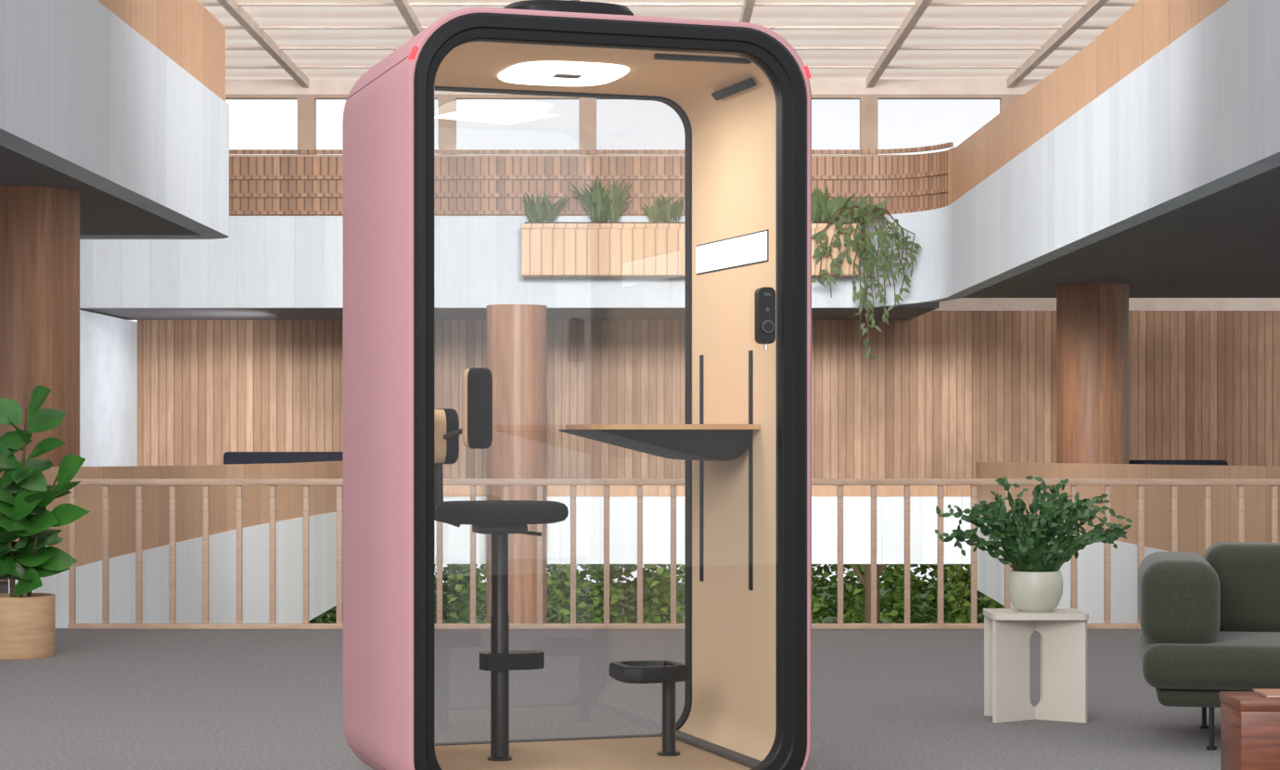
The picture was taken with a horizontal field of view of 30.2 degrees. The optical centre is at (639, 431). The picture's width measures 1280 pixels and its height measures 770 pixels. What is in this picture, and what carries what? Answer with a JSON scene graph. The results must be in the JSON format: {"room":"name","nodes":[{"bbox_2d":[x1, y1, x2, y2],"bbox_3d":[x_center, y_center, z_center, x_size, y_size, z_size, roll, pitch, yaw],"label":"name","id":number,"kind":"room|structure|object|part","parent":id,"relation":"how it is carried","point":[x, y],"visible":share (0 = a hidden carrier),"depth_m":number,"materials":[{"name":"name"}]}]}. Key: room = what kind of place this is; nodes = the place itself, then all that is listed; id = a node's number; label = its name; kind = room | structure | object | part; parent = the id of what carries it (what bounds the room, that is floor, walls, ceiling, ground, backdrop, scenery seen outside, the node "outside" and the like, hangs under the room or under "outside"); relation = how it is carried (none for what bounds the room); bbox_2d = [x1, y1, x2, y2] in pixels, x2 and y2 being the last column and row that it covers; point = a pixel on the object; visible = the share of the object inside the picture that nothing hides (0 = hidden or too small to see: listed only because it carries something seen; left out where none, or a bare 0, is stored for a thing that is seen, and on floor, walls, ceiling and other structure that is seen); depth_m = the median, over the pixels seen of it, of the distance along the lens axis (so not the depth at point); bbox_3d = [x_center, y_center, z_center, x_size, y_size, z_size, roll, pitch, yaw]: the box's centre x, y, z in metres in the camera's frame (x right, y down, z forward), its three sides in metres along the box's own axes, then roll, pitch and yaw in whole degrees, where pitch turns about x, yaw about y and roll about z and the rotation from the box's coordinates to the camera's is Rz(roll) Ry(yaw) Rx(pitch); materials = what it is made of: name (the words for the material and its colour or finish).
{"room":"office atrium","nodes":[
{"label":"office atrium","id":0,"kind":"room"},
{"bbox_2d":[79,309,137,466],"bbox_3d":[-7.075,-0.210,23.500,0.150,2.620,19.000,0,0,0],"label":"wall","id":1,"kind":"structure","parent":0,"point":[108,344],"depth_m":31.20,"materials":[{"name":"white paint"}]},
{"bbox_2d":[0,627,1220,769],"bbox_3d":[0.000,1.200,15.000,24.000,0.200,36.000,0,0,0],"label":"floor","id":2,"kind":"structure","parent":0,"point":[107,698],"depth_m":9.48,"materials":[{"name":"grey carpet"}]},
{"bbox_2d":[0,592,55,659],"bbox_3d":[-3.032,0.950,11.600,0.334,0.300,0.334,0,0,0],"label":"plant pot","id":3,"kind":"object","parent":2,"relation":"on","point":[27,623],"visible":0.97,"depth_m":11.45,"materials":[{"name":"brown wood"}]},
{"bbox_2d":[0,384,89,597],"bbox_3d":[-3.021,0.306,11.602,0.680,1.062,0.523,0,0,0],"label":"potted plant","id":4,"kind":"object","parent":3,"relation":"on","point":[25,494],"visible":0.98,"depth_m":11.56,"materials":[{"name":"green plant"}]},
{"bbox_3d":[-3.032,0.362,11.595,0.389,0.951,0.114,0,0,0],"label":"stem","id":5,"kind":"part","parent":4,"relation":"part of","materials":[{"name":"green plant"}]},
{"bbox_2d":[0,185,79,593],"bbox_3d":[-4.247,-0.270,16.200,0.880,2.739,0.880,0,0,0],"label":"column","id":6,"kind":"structure","parent":2,"relation":"on","point":[40,225],"depth_m":15.87,"materials":[{"name":"brown wood"}]},
{"bbox_2d":[0,0,229,239],"bbox_3d":[-7.710,-2.490,14.750,8.580,1.740,10.500,0,0,0],"label":"balcony","id":7,"kind":"object","parent":6,"relation":"on","point":[121,105],"visible":1,"depth_m":16.02,"materials":[{"name":"concrete"}]},
{"bbox_2d":[8,460,342,627],"bbox_3d":[-3.495,1.080,21.450,0.150,1.760,16.100,0,0,0],"label":"parapet","id":8,"kind":"object","parent":2,"relation":"on","point":[223,498],"visible":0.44,"depth_m":18.79,"materials":[{"name":"white concrete"}]},
{"bbox_3d":[-3.480,0.575,21.450,0.100,0.750,16.100,0,0,0],"label":"panel","id":9,"kind":"part","parent":8,"relation":"part of","materials":[{"name":"brown wood"}]},
{"bbox_2d":[223,451,342,464],"bbox_3d":[-4.507,0.680,30.450,1.549,0.840,0.900,0,0,0],"label":"sofa","id":10,"kind":"object","parent":2,"relation":"on","point":[229,457],"visible":0.13,"depth_m":30.00,"materials":[{"name":"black fabric"}]},
{"bbox_2d":[342,0,811,769],"bbox_3d":[-0.216,-0.085,7.245,1.214,2.350,1.038,0,0,-18],"label":"booth","id":11,"kind":"object","parent":2,"relation":"on","point":[740,93],"visible":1,"depth_m":7.15,"materials":[{"name":"pink metal"}]},
{"bbox_2d":[408,45,418,59],"bbox_3d":[-0.633,-1.056,6.619,0.023,0.038,0.032,0,0,-18],"label":"light","id":12,"kind":"object","parent":11,"relation":"attached to","point":[414,53],"depth_m":6.61,"materials":[{"name":"red"}]},
{"bbox_2d":[434,367,568,760],"bbox_3d":[-0.423,0.409,7.212,0.438,1.192,0.493,0,0,-18],"label":"bar stool","id":13,"kind":"object","parent":11,"relation":"on","point":[498,518],"visible":0.91,"depth_m":7.17,"materials":[{"name":"black fabric"}]},
{"bbox_3d":[-0.585,0.171,7.202,0.086,0.243,0.037,0,0,-18],"label":"post","id":14,"kind":"part","parent":13,"relation":"part of","materials":[{"name":"black metal"}]},
{"bbox_3d":[-0.558,0.007,7.078,0.033,0.051,0.211,0,0,-33],"label":"arm","id":15,"kind":"part","parent":13,"relation":"part of","materials":[{"name":"black metal"}]},
{"bbox_3d":[-0.430,0.247,7.269,0.416,0.068,0.380,0,0,-18],"label":"seat","id":16,"kind":"part","parent":13,"relation":"part of","materials":[{"name":"black fabric"}]},
{"bbox_3d":[-0.337,0.310,7.242,0.079,0.019,0.012,0,0,22],"label":"lever","id":17,"kind":"part","parent":13,"relation":"part of","materials":[{"name":"black metal"}]},
{"bbox_3d":[-0.360,-0.046,7.707,1.103,2.117,0.050,0,0,-18],"label":"frame","id":18,"kind":"part","parent":11,"relation":"part of","materials":[{"name":"clear glass"}]},
{"bbox_2d":[498,61,628,86],"bbox_3d":[-0.237,-1.100,7.301,0.370,0.012,0.430,0,0,-19],"label":"ceiling lamp","id":19,"kind":"object","parent":11,"relation":"attached to","point":[557,73],"depth_m":7.25,"materials":[{"name":"white plastic"}]},
{"bbox_2d":[502,0,633,15],"bbox_3d":[-0.234,-1.225,7.081,0.400,0.070,0.400,0,0,-18],"label":"roof vent","id":20,"kind":"object","parent":11,"relation":"attached to","point":[564,6],"depth_m":6.89,"materials":[{"name":"black plastic"}]},
{"bbox_2d":[609,660,688,755],"bbox_3d":[0.025,0.863,7.355,0.215,0.285,0.230,0,0,-18],"label":"footrest","id":21,"kind":"object","parent":11,"relation":"on","point":[667,672],"visible":1,"depth_m":7.35,"materials":[{"name":"black metal"}]},
{"bbox_2d":[609,660,688,683],"bbox_3d":[0.025,0.746,7.355,0.215,0.050,0.230,0,0,-18],"label":"tray","id":22,"kind":"object","parent":21,"relation":"on","point":[633,672],"depth_m":7.27,"materials":[{"name":"black rubber"}]},
{"bbox_3d":[0.090,0.888,7.376,0.042,0.235,0.042,0,0,-18],"label":"post","id":23,"kind":"part","parent":21,"relation":"part of","materials":[{"name":"black metal"}]},
{"bbox_3d":[0.202,0.120,7.758,0.006,0.740,0.028,0,0,-18],"label":"desk rail","id":24,"kind":"part","parent":11,"relation":"part of","materials":[{"name":"black metal"}]},
{"bbox_3d":[0.259,0.997,7.425,0.080,0.018,0.890,0,0,-18],"label":"skirting","id":25,"kind":"part","parent":11,"relation":"part of","materials":[{"name":"grey plastic"}]},
{"bbox_2d":[696,230,767,273],"bbox_3d":[0.285,-0.564,7.494,0.001,0.087,0.643,0,0,-18],"label":"whiteboard","id":26,"kind":"object","parent":11,"relation":"attached to","point":[729,251],"depth_m":7.47,"materials":[{"name":"white"}]},
{"bbox_3d":[0.288,-0.564,7.494,0.004,0.097,0.652,0,0,-18],"label":"lamp frame","id":27,"kind":"part","parent":11,"relation":"part of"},
{"bbox_3d":[0.342,0.120,7.325,0.006,0.740,0.028,0,0,-18],"label":"desk rail","id":28,"kind":"part","parent":11,"relation":"part of","materials":[{"name":"black rubber"}]},
{"bbox_3d":[0.365,-0.338,6.920,0.052,0.165,0.036,0,0,-18],"label":"door handle","id":29,"kind":"part","parent":11,"relation":"part of","materials":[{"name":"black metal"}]},
{"bbox_3d":[0.372,-0.305,6.899,0.038,0.038,0.008,0,0,-18],"label":"knob","id":30,"kind":"part","parent":11,"relation":"part of","materials":[{"name":"grey plastic"}]},
{"bbox_2d":[804,65,811,78],"bbox_3d":[0.489,-1.056,6.983,0.023,0.038,0.032,0,0,-18],"label":"light","id":31,"kind":"object","parent":11,"relation":"attached to","point":[807,75],"depth_m":6.97,"materials":[{"name":"red"}]},
{"bbox_2d":[67,478,1279,628],"bbox_3d":[0.277,0.682,13.200,6.915,0.837,0.070,0,0,0],"label":"railing","id":32,"kind":"object","parent":2,"relation":"on","point":[106,482],"visible":0.68,"depth_m":13.19,"materials":[{"name":"brown wood"}]},
{"bbox_3d":[0.274,1.085,13.200,6.909,0.030,0.050,0,0,0],"label":"rail","id":33,"kind":"part","parent":32,"relation":"part of","materials":[{"name":"brown wood"}]},
{"bbox_3d":[0.274,0.281,13.200,6.909,0.036,0.070,0,0,0],"label":"rail","id":34,"kind":"part","parent":32,"relation":"part of","materials":[{"name":"brown wood"}]},
{"bbox_2d":[434,485,971,563],"bbox_3d":[0.375,1.140,29.570,7.588,1.020,0.160,0,0,0],"label":"wall","id":35,"kind":"structure","parent":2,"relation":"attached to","point":[589,498],"depth_m":29.50,"materials":[{"name":"white paint"}]},
{"bbox_2d":[983,608,1088,722],"bbox_3d":[1.512,0.894,9.070,0.364,0.412,0.300,0,0,0],"label":"side table","id":36,"kind":"object","parent":2,"relation":"on","point":[1007,632],"visible":1,"depth_m":9.00,"materials":[{"name":"beige laminate"}]},
{"bbox_3d":[1.512,0.905,9.070,0.420,0.390,0.018,0,0,-34],"label":"leg panel","id":37,"kind":"part","parent":36,"relation":"part of","materials":[{"name":"beige laminate"}]},
{"bbox_2d":[1007,569,1062,612],"bbox_3d":[1.512,0.611,9.070,0.212,0.155,0.212,0,0,0],"label":"ceramic pot","id":38,"kind":"object","parent":36,"relation":"on","point":[1028,592],"visible":0.92,"depth_m":8.99,"materials":[{"name":"ceramic"}]},
{"bbox_2d":[934,475,1133,572],"bbox_3d":[1.502,0.360,9.078,0.738,0.384,0.518,0,0,0],"label":"potted plant","id":39,"kind":"object","parent":38,"relation":"in","point":[1024,542],"visible":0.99,"depth_m":9.02,"materials":[{"name":"green plant"}]},
{"bbox_3d":[1.509,0.493,9.075,0.180,0.118,0.146,0,0,-30],"label":"stem","id":40,"kind":"part","parent":39,"relation":"part of","materials":[{"name":"plant"}]},
{"bbox_2d":[1056,282,1128,463],"bbox_3d":[5.136,-0.280,26.900,0.870,2.759,0.870,0,0,0],"label":"column","id":41,"kind":"structure","parent":2,"relation":"on","point":[1093,318],"depth_m":26.55,"materials":[{"name":"brown wood"}]},
{"bbox_2d":[859,0,1279,307],"bbox_3d":[7.375,-2.525,19.600,9.250,1.970,20.200,0,0,0],"label":"balcony","id":42,"kind":"object","parent":41,"relation":"on","point":[1147,160],"visible":0.88,"depth_m":20.33,"materials":[{"name":"paint"}]},
{"bbox_3d":[3.333,-3.165,29.273,1.317,0.050,0.259,0,0,37],"label":"parapet rail","id":43,"kind":"part","parent":42,"relation":"part of","materials":[{"name":"brown wood"}]},
{"bbox_3d":[3.333,-2.945,29.273,1.317,0.050,0.259,0,0,37],"label":"parapet rail","id":44,"kind":"part","parent":42,"relation":"part of","materials":[{"name":"brown wood"}]},
{"bbox_3d":[3.333,-3.485,29.273,1.317,0.050,0.259,0,0,37],"label":"parapet rail","id":45,"kind":"part","parent":42,"relation":"part of","materials":[{"name":"brown wood"}]},
{"bbox_3d":[3.333,-2.725,29.273,1.317,0.050,0.259,0,0,37],"label":"parapet rail","id":46,"kind":"part","parent":42,"relation":"part of","materials":[{"name":"brown wood"}]},
{"bbox_2d":[975,461,1279,623],"bbox_3d":[3.998,1.080,21.449,0.227,1.760,16.106,0,0,2],"label":"parapet","id":47,"kind":"object","parent":2,"relation":"on","point":[990,570],"visible":0.41,"depth_m":18.51,"materials":[{"name":"white paint"}]},
{"bbox_3d":[3.983,0.625,21.450,0.177,0.850,16.106,0,0,2],"label":"panel","id":48,"kind":"part","parent":47,"relation":"part of","materials":[{"name":"brown wood"}]},
{"bbox_2d":[1128,460,1228,465],"bbox_3d":[6.247,0.718,28.050,1.220,0.765,0.900,0,0,0],"label":"sofa","id":49,"kind":"object","parent":2,"relation":"on","point":[1143,462],"visible":0.11,"depth_m":27.61,"materials":[{"name":"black fabric"}]},
{"bbox_2d":[1138,541,1279,750],"bbox_3d":[2.738,0.757,8.381,1.905,0.686,0.900,0,0,11],"label":"sofa","id":50,"kind":"object","parent":2,"relation":"on","point":[1209,623],"visible":1,"depth_m":8.17,"materials":[{"name":"green fabric"}]},
{"bbox_3d":[1.935,0.602,8.537,0.270,0.307,0.780,0,0,11],"label":"arm","id":51,"kind":"part","parent":50,"relation":"part of","materials":[{"name":"green fabric"}]},
{"bbox_3d":[2.090,1.014,8.782,0.017,0.148,0.018,0,0,11],"label":"leg","id":52,"kind":"part","parent":50,"relation":"part of","materials":[{"name":"black metal"}]},
{"bbox_3d":[2.737,0.809,8.361,1.900,0.155,0.860,0,0,11],"label":"seat","id":53,"kind":"part","parent":50,"relation":"part of","materials":[{"name":"green fabric"}]},
{"bbox_3d":[1.976,1.014,8.193,0.017,0.148,0.018,0,0,11],"label":"leg","id":54,"kind":"part","parent":50,"relation":"part of","materials":[{"name":"black metal"}]},
{"bbox_3d":[2.913,0.580,8.652,1.665,0.331,0.300,0,0,11],"label":"backrest","id":55,"kind":"part","parent":50,"relation":"part of","materials":[{"name":"green fabric"}]},
{"bbox_2d":[1219,691,1279,769],"bbox_3d":[2.194,0.950,7.175,0.820,0.300,0.258,0,0,0],"label":"coffee table","id":56,"kind":"object","parent":2,"relation":"on","point":[1249,720],"visible":1,"depth_m":7.05,"materials":[{"name":"red wood"}]},
{"bbox_2d":[1252,689,1279,697],"bbox_3d":[2.040,0.795,7.200,0.320,0.009,0.160,0,0,0],"label":"book","id":57,"kind":"object","parent":56,"relation":"on","point":[1267,693],"visible":1,"depth_m":7.18,"materials":[{"name":"beige paper"}]},
{"bbox_2d":[326,582,985,623],"bbox_3d":[0.000,5.200,46.800,60.000,0.200,66.400,0,0,0],"label":"ground","id":58,"kind":"structure","parent":0,"point":[586,589],"depth_m":71.43,"materials":[{"name":"green plant"}]},
{"bbox_2d":[308,614,323,623],"bbox_3d":[-5.194,3.176,34.599,1.474,3.848,1.232,0,0,0],"label":"shrub","id":59,"kind":"object","parent":58,"relation":"on","point":[316,620],"visible":0.02,"depth_m":34.68,"materials":[{"name":"green plant"}]},
{"bbox_2d":[318,605,336,623],"bbox_3d":[-4.494,3.073,35.999,1.474,4.054,1.232,0,0,0],"label":"shrub","id":60,"kind":"object","parent":58,"relation":"on","point":[325,619],"visible":0.02,"depth_m":35.65,"materials":[{"name":"green plant"}]},
{"bbox_2d":[434,563,486,623],"bbox_3d":[-3.046,2.986,36.001,1.474,4.228,1.232,0,0,0],"label":"shrub","id":61,"kind":"object","parent":58,"relation":"on","point":[445,588],"visible":0.02,"depth_m":35.71,"materials":[{"name":"green plant"}]},
{"bbox_2d":[435,563,486,623],"bbox_3d":[-2.274,3.256,34.599,1.474,3.687,1.232,0,0,0],"label":"shrub","id":62,"kind":"object","parent":58,"relation":"on","point":[454,601],"visible":0.14,"depth_m":34.35,"materials":[{"name":"green plant"}]},
{"bbox_2d":[486,304,547,623],"bbox_3d":[-1.512,1.780,29.050,0.800,6.639,0.800,0,0,0],"label":"column","id":63,"kind":"structure","parent":58,"relation":"on","point":[516,334],"depth_m":28.73,"materials":[{"name":"brown wood"}]},
{"bbox_2d":[547,563,579,622],"bbox_3d":[-1.574,2.913,35.999,1.474,4.373,1.232,0,0,0],"label":"shrub","id":64,"kind":"object","parent":58,"relation":"on","point":[553,567],"visible":0.02,"depth_m":35.80,"materials":[{"name":"green plant"}]},
{"bbox_2d":[547,563,631,623],"bbox_3d":[-0.826,3.174,34.601,1.474,3.851,1.232,0,0,0],"label":"shrub","id":65,"kind":"object","parent":58,"relation":"on","point":[557,591],"visible":0.29,"depth_m":34.44,"materials":[{"name":"green plant"}]},
{"bbox_2d":[588,563,677,623],"bbox_3d":[-0.126,3.074,36.001,1.474,4.053,1.232,0,0,0],"label":"shrub","id":66,"kind":"object","parent":58,"relation":"on","point":[629,568],"visible":0.11,"depth_m":35.73,"materials":[{"name":"green plant"}]},
{"bbox_2d":[636,563,685,623],"bbox_3d":[0.646,3.097,34.599,1.474,4.006,1.232,0,0,0],"label":"shrub","id":67,"kind":"object","parent":58,"relation":"on","point":[658,614],"visible":0.12,"depth_m":34.38,"materials":[{"name":"green plant"}]},
{"bbox_2d":[811,563,830,623],"bbox_3d":[2.094,3.257,34.601,1.474,3.685,1.232,0,0,0],"label":"shrub","id":68,"kind":"object","parent":58,"relation":"on","point":[817,604],"visible":0.02,"depth_m":34.48,"materials":[{"name":"green plant"}]},
{"bbox_2d":[811,563,864,623],"bbox_3d":[2.794,2.914,36.001,1.474,4.371,1.232,0,0,0],"label":"shrub","id":69,"kind":"object","parent":58,"relation":"on","point":[833,606],"visible":0.08,"depth_m":35.72,"materials":[{"name":"green plant"}]},
{"bbox_2d":[849,563,888,623],"bbox_3d":[3.279,3.300,33.400,0.831,3.605,0.300,0,0,0],"label":"tree","id":70,"kind":"object","parent":58,"relation":"on","point":[865,581],"visible":0.16,"depth_m":33.35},
{"bbox_2d":[843,563,927,623],"bbox_3d":[3.566,3.173,34.599,1.474,3.854,1.232,0,0,0],"label":"shrub","id":71,"kind":"object","parent":58,"relation":"on","point":[896,578],"visible":0.37,"depth_m":34.39,"materials":[{"name":"green plant"}]},
{"bbox_2d":[879,563,959,623],"bbox_3d":[4.266,3.074,35.999,1.474,4.051,1.232,0,0,0],"label":"shrub","id":72,"kind":"object","parent":58,"relation":"on","point":[930,599],"visible":0.15,"depth_m":35.70,"materials":[{"name":"green plant"}]},
{"bbox_2d":[936,563,1004,623],"bbox_3d":[5.014,3.098,34.601,1.474,4.005,1.232,0,0,0],"label":"shrub","id":73,"kind":"object","parent":58,"relation":"on","point":[963,577],"visible":0.16,"depth_m":34.45,"materials":[{"name":"green plant"}]},
{"bbox_2d":[970,596,999,619],"bbox_3d":[5.714,2.983,36.001,1.474,4.234,1.232,0,0,0],"label":"shrub","id":74,"kind":"object","parent":58,"relation":"on","point":[978,601],"visible":0.02,"depth_m":35.87,"materials":[{"name":"green plant"}]},
{"bbox_2d":[197,0,1139,78],"bbox_3d":[0.000,-4.950,23.000,24.000,0.100,20.000,0,0,0],"label":"ceiling","id":75,"kind":"structure","parent":0,"point":[263,16],"depth_m":28.96,"materials":[{"name":"beige wood"}]},
{"bbox_2d":[225,65,1060,68],"bbox_3d":[0.000,-4.885,31.800,24.000,0.029,0.060,0,0,0],"label":"trim","id":76,"kind":"structure","parent":75,"relation":"attached to","point":[226,67],"depth_m":31.77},
{"bbox_2d":[225,47,1084,50],"bbox_3d":[0.000,-4.885,30.240,24.000,0.029,0.060,0,0,0],"label":"trim","id":77,"kind":"structure","parent":75,"relation":"attached to","point":[226,48],"depth_m":30.21,"materials":[{"name":"beige wood"}]},
{"bbox_2d":[224,25,1109,28],"bbox_3d":[0.000,-4.885,28.680,24.000,0.029,0.060,0,0,0],"label":"trim","id":78,"kind":"structure","parent":75,"relation":"attached to","point":[226,27],"depth_m":28.65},
{"bbox_2d":[200,2,1136,6],"bbox_3d":[0.000,-4.885,27.120,24.000,0.029,0.060,0,0,0],"label":"trim","id":79,"kind":"structure","parent":75,"relation":"attached to","point":[202,4],"depth_m":27.09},
{"bbox_2d":[137,78,1279,478],"bbox_3d":[0.000,-1.850,33.075,24.000,6.300,0.150,0,0,0],"label":"wall","id":80,"kind":"structure","parent":0,"point":[943,393],"depth_m":33.00,"materials":[{"name":"brown wood"}]},
{"bbox_2d":[216,0,309,88],"bbox_3d":[-4.648,-4.840,23.000,0.100,0.120,20.000,0,0,0],"label":"trim","id":81,"kind":"structure","parent":80,"relation":"attached to","point":[238,13],"depth_m":29.20,"materials":[{"name":"beige wood"}]},
{"bbox_2d":[225,94,306,156],"bbox_3d":[-5.628,-4.245,33.070,1.960,0.890,0.140,0,0,0],"label":"window","id":82,"kind":"structure","parent":80,"relation":"in","point":[301,98],"depth_m":33.00,"materials":[{"name":"beige wood"}]},
{"bbox_2d":[306,94,447,156],"bbox_3d":[-3.668,-4.245,33.070,1.960,0.890,0.140,0,0,0],"label":"window","id":83,"kind":"structure","parent":80,"relation":"in","point":[311,99],"depth_m":33.00,"materials":[{"name":"beige wood"}]},
{"bbox_2d":[393,0,423,37],"bbox_3d":[-2.688,-4.840,23.000,0.100,0.120,20.000,0,0,0],"label":"trim","id":84,"kind":"structure","parent":80,"relation":"attached to","point":[406,11],"depth_m":27.47,"materials":[{"name":"beige wood"}]},
{"bbox_2d":[79,149,939,319],"bbox_3d":[-4.125,-2.525,31.250,15.750,1.970,3.500,0,0,0],"label":"balcony","id":85,"kind":"object","parent":80,"relation":"attached to","point":[281,256],"visible":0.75,"depth_m":29.50,"materials":[{"name":"paint"}]},
{"bbox_3d":[-4.625,-2.725,29.574,14.750,0.050,0.048,0,0,0],"label":"parapet rail","id":86,"kind":"part","parent":85,"relation":"part of","materials":[{"name":"brown wood"}]},
{"bbox_3d":[-4.625,-3.485,29.574,14.750,0.050,0.048,0,0,0],"label":"parapet rail","id":87,"kind":"part","parent":85,"relation":"part of","materials":[{"name":"brown wood"}]},
{"bbox_3d":[-4.625,-3.165,29.574,14.750,0.050,0.048,0,0,0],"label":"parapet rail","id":88,"kind":"part","parent":85,"relation":"part of","materials":[{"name":"brown wood"}]},
{"bbox_3d":[-4.625,-2.945,29.574,14.750,0.050,0.048,0,0,0],"label":"parapet rail","id":89,"kind":"part","parent":85,"relation":"part of","materials":[{"name":"brown wood"}]},
{"bbox_2d":[520,221,685,277],"bbox_3d":[-0.433,-2.241,29.279,2.069,0.658,0.439,0,0,0],"label":"planter box","id":90,"kind":"object","parent":85,"relation":"attached to","point":[548,249],"visible":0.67,"depth_m":29.08,"materials":[{"name":"wood"}]},
{"bbox_2d":[522,190,569,221],"bbox_3d":[-1.155,-2.770,29.257,0.572,0.398,0.297,0,0,-14],"label":"potted grass","id":91,"kind":"object","parent":90,"relation":"on","point":[533,210],"depth_m":29.24,"materials":[{"name":"green plant"}]},
{"bbox_2d":[569,178,634,221],"bbox_3d":[-0.468,-2.861,29.287,0.780,0.578,0.441,0,0,11],"label":"potted grass","id":92,"kind":"object","parent":90,"relation":"on","point":[602,207],"depth_m":29.23,"materials":[{"name":"green plant"}]},
{"bbox_2d":[641,193,683,221],"bbox_3d":[0.278,-2.752,29.279,0.531,0.361,0.230,0,0,0],"label":"potted grass","id":93,"kind":"object","parent":90,"relation":"on","point":[663,211],"depth_m":29.23,"materials":[{"name":"green plant"}]},
{"bbox_2d":[811,221,858,277],"bbox_3d":[1.970,-2.241,29.279,1.454,0.658,0.439,0,0,0],"label":"planter box","id":94,"kind":"object","parent":85,"relation":"attached to","point":[847,268],"visible":0.35,"depth_m":29.08,"materials":[{"name":"wood"}]},
{"bbox_2d":[811,185,855,221],"bbox_3d":[2.260,-2.810,29.281,0.806,0.478,0.378,0,0,0],"label":"potted grass","id":95,"kind":"object","parent":94,"relation":"in","point":[817,208],"depth_m":29.20,"materials":[{"name":"green plant"}]},
{"bbox_2d":[811,193,921,359],"bbox_3d":[2.723,-1.897,29.018,1.440,2.062,0.477,0,0,0],"label":"trailing plant","id":96,"kind":"object","parent":94,"relation":"in","point":[861,213],"visible":1,"depth_m":28.95,"materials":[{"name":"green plant"}]},
{"bbox_2d":[447,94,588,156],"bbox_3d":[-1.708,-4.245,33.070,1.960,0.890,0.140,0,0,0],"label":"window","id":97,"kind":"structure","parent":80,"relation":"in","point":[451,98],"depth_m":33.00,"materials":[{"name":"beige wood"}]},
{"bbox_2d":[588,97,685,156],"bbox_3d":[0.252,-4.245,33.070,1.960,0.890,0.140,0,0,0],"label":"window","id":98,"kind":"structure","parent":80,"relation":"in","point":[592,102],"depth_m":33.00,"materials":[{"name":"beige wood"}]},
{"bbox_2d":[739,0,755,22],"bbox_3d":[1.232,-4.840,23.000,0.100,0.120,20.000,0,0,0],"label":"trim","id":99,"kind":"structure","parent":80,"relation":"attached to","point":[747,10],"depth_m":27.06,"materials":[{"name":"beige wood"}]},
{"bbox_2d":[811,94,869,156],"bbox_3d":[2.212,-4.245,33.070,1.960,0.890,0.140,0,0,0],"label":"window","id":100,"kind":"structure","parent":80,"relation":"in","point":[864,98],"depth_m":33.00,"materials":[{"name":"beige wood"}]},
{"bbox_2d":[865,0,932,88],"bbox_3d":[3.192,-4.840,23.000,0.100,0.120,20.000,0,0,0],"label":"beam","id":101,"kind":"structure","parent":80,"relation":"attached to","point":[915,12],"depth_m":29.15,"materials":[{"name":"beige wood"}]},
{"bbox_2d":[869,94,1010,156],"bbox_3d":[4.172,-4.245,33.070,1.960,0.890,0.140,0,0,0],"label":"window","id":102,"kind":"structure","parent":80,"relation":"in","point":[1004,99],"depth_m":33.00,"materials":[{"name":"beige wood"}]},
{"bbox_2d":[1010,94,1023,104],"bbox_3d":[6.132,-4.245,33.070,1.960,0.890,0.140,0,0,0],"label":"window","id":103,"kind":"structure","parent":80,"relation":"in","point":[1013,97],"depth_m":33.00,"materials":[{"name":"beige wood"}]},
{"bbox_2d":[1006,0,1109,88],"bbox_3d":[5.152,-4.840,23.000,0.100,0.120,20.000,0,0,0],"label":"beam","id":104,"kind":"structure","parent":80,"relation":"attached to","point":[1083,14],"depth_m":29.21,"materials":[{"name":"beige wood"}]}
]}

